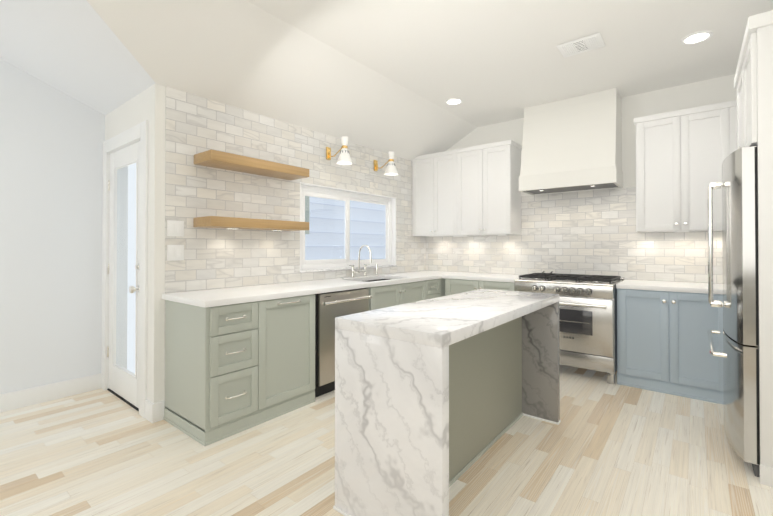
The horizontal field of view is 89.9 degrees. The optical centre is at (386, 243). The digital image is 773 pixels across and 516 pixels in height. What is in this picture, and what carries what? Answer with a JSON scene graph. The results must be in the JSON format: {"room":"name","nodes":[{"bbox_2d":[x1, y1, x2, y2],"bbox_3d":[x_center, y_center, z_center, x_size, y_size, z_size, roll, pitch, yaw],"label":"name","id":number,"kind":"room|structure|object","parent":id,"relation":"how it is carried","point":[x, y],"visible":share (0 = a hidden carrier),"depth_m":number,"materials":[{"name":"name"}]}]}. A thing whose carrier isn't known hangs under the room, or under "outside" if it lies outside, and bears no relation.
{"room":"kitchen","nodes":[
{"label":"kitchen","id":0,"kind":"room"},
{"bbox_2d":[0,59,104,393],"bbox_3d":[-3.879,-0.333,1.874,0.150,3.200,4.180,0,-1,39],"label":"wall","id":1,"kind":"structure","parent":0,"point":[52,139],"depth_m":3.16,"materials":[{"name":"white paint"}]},
{"bbox_2d":[0,373,101,412],"bbox_3d":[-3.768,1.199,1.869,0.014,0.135,4.030,0,-1,39],"label":"baseboard","id":2,"kind":"structure","parent":1,"relation":"attached to","point":[32,396],"depth_m":3.15,"materials":[{"name":"white wood"}]},
{"bbox_2d":[105,89,146,140],"bbox_3d":[-2.158,-0.322,3.271,1.100,3.200,0.150,0,-1,39],"label":"wall","id":3,"kind":"structure","parent":0,"point":[129,114],"depth_m":3.13,"materials":[{"name":"white paint"}]},
{"bbox_2d":[107,141,139,407],"bbox_3d":[-2.148,0.236,3.156,0.766,2.058,0.110,0,-1,39],"label":"door","id":4,"kind":"structure","parent":3,"relation":"in","point":[124,383],"depth_m":3.27,"materials":[{"name":"white wood"}]},
{"bbox_2d":[101,120,147,417],"bbox_3d":[-2.095,0.185,3.205,0.973,2.185,0.168,0,-1,39],"label":"door frame","id":5,"kind":"structure","parent":3,"relation":"attached to","point":[133,135],"depth_m":3.38,"materials":[{"name":"white painted wood"}]},
{"bbox_2d":[145,400,164,422],"bbox_3d":[-1.688,1.207,2.821,0.133,0.135,0.083,0,-1,39],"label":"baseboard","id":6,"kind":"structure","parent":3,"relation":"attached to","point":[154,412],"depth_m":2.78,"materials":[{"name":"white wood"}]},
{"bbox_2d":[147,83,425,402],"bbox_3d":[-0.557,-0.154,4.277,0.150,2.880,3.720,0,-1,39],"label":"wall","id":7,"kind":"structure","parent":0,"point":[184,128],"depth_m":3.23,"materials":[{"name":"tile"}]},
{"bbox_2d":[167,220,183,236],"bbox_3d":[-1.565,-0.115,2.880,0.012,0.118,0.118,0,-1,39],"label":"switch plate","id":8,"kind":"object","parent":7,"relation":"attached to","point":[175,228],"visible":1,"depth_m":2.88,"materials":[{"name":"white plastic"}]},
{"bbox_2d":[167,245,183,260],"bbox_3d":[-1.565,0.065,2.879,0.012,0.118,0.118,0,-1,39],"label":"switch plate","id":9,"kind":"object","parent":7,"relation":"attached to","point":[175,252],"visible":1,"depth_m":2.88,"materials":[{"name":"white plastic"}]},
{"bbox_2d":[193,216,308,230],"bbox_3d":[-1.096,-0.159,3.261,0.270,0.082,0.920,0,-1,39],"label":"shelf","id":10,"kind":"object","parent":7,"relation":"attached to","point":[235,223],"visible":1,"depth_m":3.06,"materials":[{"name":"brown wood"}]},
{"bbox_2d":[194,149,308,179],"bbox_3d":[-1.096,-0.648,3.265,0.270,0.073,0.920,0,-1,39],"label":"shelf","id":11,"kind":"object","parent":7,"relation":"attached to","point":[223,160],"visible":1,"depth_m":3.11,"materials":[{"name":"brown wood"}]},
{"bbox_2d":[326,136,352,164],"bbox_3d":[-0.489,-0.947,3.979,0.332,0.263,0.168,0,-1,39],"label":"sconce","id":12,"kind":"object","parent":7,"relation":"attached to","point":[344,158],"visible":1,"depth_m":3.90,"materials":[{"name":"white metal"}]},
{"bbox_2d":[300,182,396,272],"bbox_3d":[-0.415,-0.158,4.445,0.162,0.890,1.560,0,-1,39],"label":"window","id":13,"kind":"structure","parent":7,"relation":"in","point":[327,194],"depth_m":4.39,"materials":[{"name":"white plastic"}]},
{"bbox_2d":[374,151,397,175],"bbox_3d":[-0.009,-0.942,4.581,0.332,0.263,0.168,0,-1,39],"label":"sconce","id":14,"kind":"object","parent":7,"relation":"attached to","point":[391,170],"visible":1,"depth_m":4.50,"materials":[{"name":"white metal"}]},
{"bbox_2d":[164,278,444,445],"bbox_3d":[-0.269,0.847,3.979,0.654,0.873,3.506,0,-1,39],"label":"base cabinet","id":15,"kind":"object","parent":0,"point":[231,369],"depth_m":2.70,"materials":[{"name":"painted wood"},{"name":"polished nickel"}]},
{"bbox_2d":[162,271,465,307],"bbox_3d":[-0.281,0.390,3.983,0.638,0.040,3.523,0,-1,39],"label":"countertop","id":16,"kind":"structure","parent":15,"relation":"on","point":[218,297],"depth_m":3.16,"materials":[{"name":"white stone"}]},
{"bbox_2d":[340,244,378,278],"bbox_3d":[-0.236,0.189,4.319,0.211,0.366,0.636,0,-1,39],"label":"faucet","id":17,"kind":"object","parent":16,"relation":"on","point":[359,270],"visible":1,"depth_m":4.34,"materials":[{"name":"silver metal"}]},
{"bbox_2d":[365,279,390,281],"bbox_3d":[-0.100,0.527,4.188,0.436,0.230,0.766,0,-1,39],"label":"sink","id":18,"kind":"object","parent":16,"relation":"in","point":[376,280],"visible":0.04,"depth_m":4.51,"materials":[{"name":"silver metal"}]},
{"bbox_2d":[0,364,772,515],"bbox_3d":[-0.667,1.295,1.680,5.400,0.060,7.900,0,-1,39],"label":"floor","id":19,"kind":"structure","parent":0,"point":[603,448],"depth_m":2.23,"materials":[{"name":"brown wood"}]},
{"bbox_2d":[314,288,371,397],"bbox_3d":[-0.559,0.846,3.558,0.634,0.868,0.630,0,-1,39],"label":"dishwasher","id":20,"kind":"object","parent":19,"relation":"on","point":[330,307],"visible":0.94,"depth_m":3.25,"materials":[{"name":"silver metal"}]},
{"bbox_2d":[333,289,560,515],"bbox_3d":[0.496,0.814,2.316,0.604,0.914,1.658,0,-1,39],"label":"kitchen island","id":21,"kind":"object","parent":19,"relation":"on","point":[436,398],"visible":1,"depth_m":1.80,"materials":[{"name":"stone"}]},
{"bbox_2d":[445,279,513,295],"bbox_3d":[1.218,0.852,4.615,0.865,0.873,0.658,0,-1,39],"label":"base cabinet","id":22,"kind":"object","parent":19,"relation":"on","point":[454,286],"visible":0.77,"depth_m":4.44,"materials":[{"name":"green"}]},
{"bbox_2d":[442,272,518,282],"bbox_3d":[1.217,0.395,4.634,0.890,0.040,0.638,0,-1,39],"label":"countertop","id":23,"kind":"structure","parent":22,"relation":"on","point":[489,277],"depth_m":4.46,"materials":[{"name":"white stone"}]},
{"bbox_2d":[514,271,623,383],"bbox_3d":[1.883,0.795,4.008,0.902,0.978,0.762,0,-1,39],"label":"range","id":24,"kind":"object","parent":19,"relation":"on","point":[588,318],"visible":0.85,"depth_m":3.64,"materials":[{"name":"silver metal"}]},
{"bbox_2d":[617,289,723,404],"bbox_3d":[2.691,0.843,3.441,1.038,0.873,0.658,0,-1,39],"label":"base cabinet","id":25,"kind":"object","parent":19,"relation":"on","point":[662,342],"visible":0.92,"depth_m":3.29,"materials":[{"name":"blue wood"}]},
{"bbox_2d":[616,280,722,294],"bbox_3d":[2.697,0.386,3.455,1.042,0.040,0.638,0,-1,39],"label":"countertop","id":26,"kind":"structure","parent":25,"relation":"on","point":[686,287],"depth_m":3.40,"materials":[{"name":"white stone"}]},
{"bbox_2d":[707,145,759,476],"bbox_3d":[2.468,0.364,2.300,0.860,1.812,0.893,0,-1,39],"label":"refrigerator","id":27,"kind":"object","parent":19,"relation":"on","point":[738,184],"visible":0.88,"depth_m":2.16,"materials":[{"name":"silver metal"}]},
{"bbox_2d":[734,10,772,486],"bbox_3d":[2.543,0.025,2.243,0.756,2.490,1.015,0,-1,39],"label":"cabinet","id":28,"kind":"object","parent":19,"relation":"on","point":[753,82],"visible":0.58,"depth_m":2.05,"materials":[{"name":"white wood"}]},
{"bbox_2d":[0,0,772,160],"bbox_3d":[-0.667,-1.336,1.701,5.500,0.538,8.000,0,-1,39],"label":"ceiling","id":29,"kind":"structure","parent":0,"point":[385,76],"depth_m":2.93,"materials":[{"name":"white paint"}]},
{"bbox_2d":[445,98,462,104],"bbox_3d":[0.726,-1.529,4.173,0.190,0.009,0.190,0,-1,39],"label":"recessed light","id":30,"kind":"object","parent":29,"relation":"in","point":[454,101],"visible":1,"depth_m":4.16,"materials":[{"name":"white plastic"}]},
{"bbox_2d":[556,32,604,57],"bbox_3d":[1.506,-1.535,3.002,0.300,0.016,0.240,0,-1,39],"label":"ceiling vent","id":31,"kind":"object","parent":29,"relation":"in","point":[583,44],"visible":0.98,"depth_m":2.98,"materials":[{"name":"white plastic"}]},
{"bbox_2d":[681,31,712,44],"bbox_3d":[2.321,-1.539,2.902,0.190,0.009,0.190,0,-1,39],"label":"recessed light","id":32,"kind":"object","parent":29,"relation":"in","point":[696,37],"visible":1,"depth_m":2.89,"materials":[{"name":"white plastic"}]},
{"bbox_2d":[426,74,736,283],"bbox_3d":[2.237,-0.313,4.334,4.150,3.200,0.150,0,-1,39],"label":"wall","id":33,"kind":"structure","parent":0,"point":[589,232],"depth_m":4.19,"materials":[{"name":"tile"}]},
{"bbox_2d":[412,149,459,235],"bbox_3d":[0.749,-0.646,5.199,0.740,1.080,0.348,0,-1,39],"label":"upper cabinet","id":34,"kind":"object","parent":33,"relation":"attached to","point":[435,176],"depth_m":5.05,"materials":[{"name":"white wood"}]},
{"bbox_2d":[460,140,521,235],"bbox_3d":[1.239,-0.650,4.808,0.742,1.080,0.348,0,-1,39],"label":"upper cabinet","id":35,"kind":"object","parent":33,"relation":"attached to","point":[469,191],"depth_m":4.62,"materials":[{"name":"white wood"}]},
{"bbox_2d":[519,88,622,194],"bbox_3d":[1.965,-1.056,4.164,0.935,0.954,0.456,0,-1,39],"label":"range hood","id":36,"kind":"object","parent":33,"relation":"attached to","point":[572,144],"visible":1,"depth_m":4.01,"materials":[{"name":"white paint"}]},
{"bbox_2d":[634,100,736,231],"bbox_3d":[2.822,-0.653,3.528,0.927,1.094,0.378,0,-1,39],"label":"upper cabinet","id":37,"kind":"object","parent":33,"relation":"attached to","point":[682,155],"visible":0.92,"depth_m":3.47,"materials":[{"name":"white wood"}]},
{"label":"outside","id":38,"kind":"structure","parent":0,"visible":0},
{"bbox_2d":[127,163,384,372],"bbox_3d":[-2.438,-0.960,4.771,0.500,5.500,13.000,0,-1,39],"label":"window glass","id":39,"kind":"object","parent":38,"point":[322,236],"depth_m":6.90,"materials":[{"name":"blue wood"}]}
]}

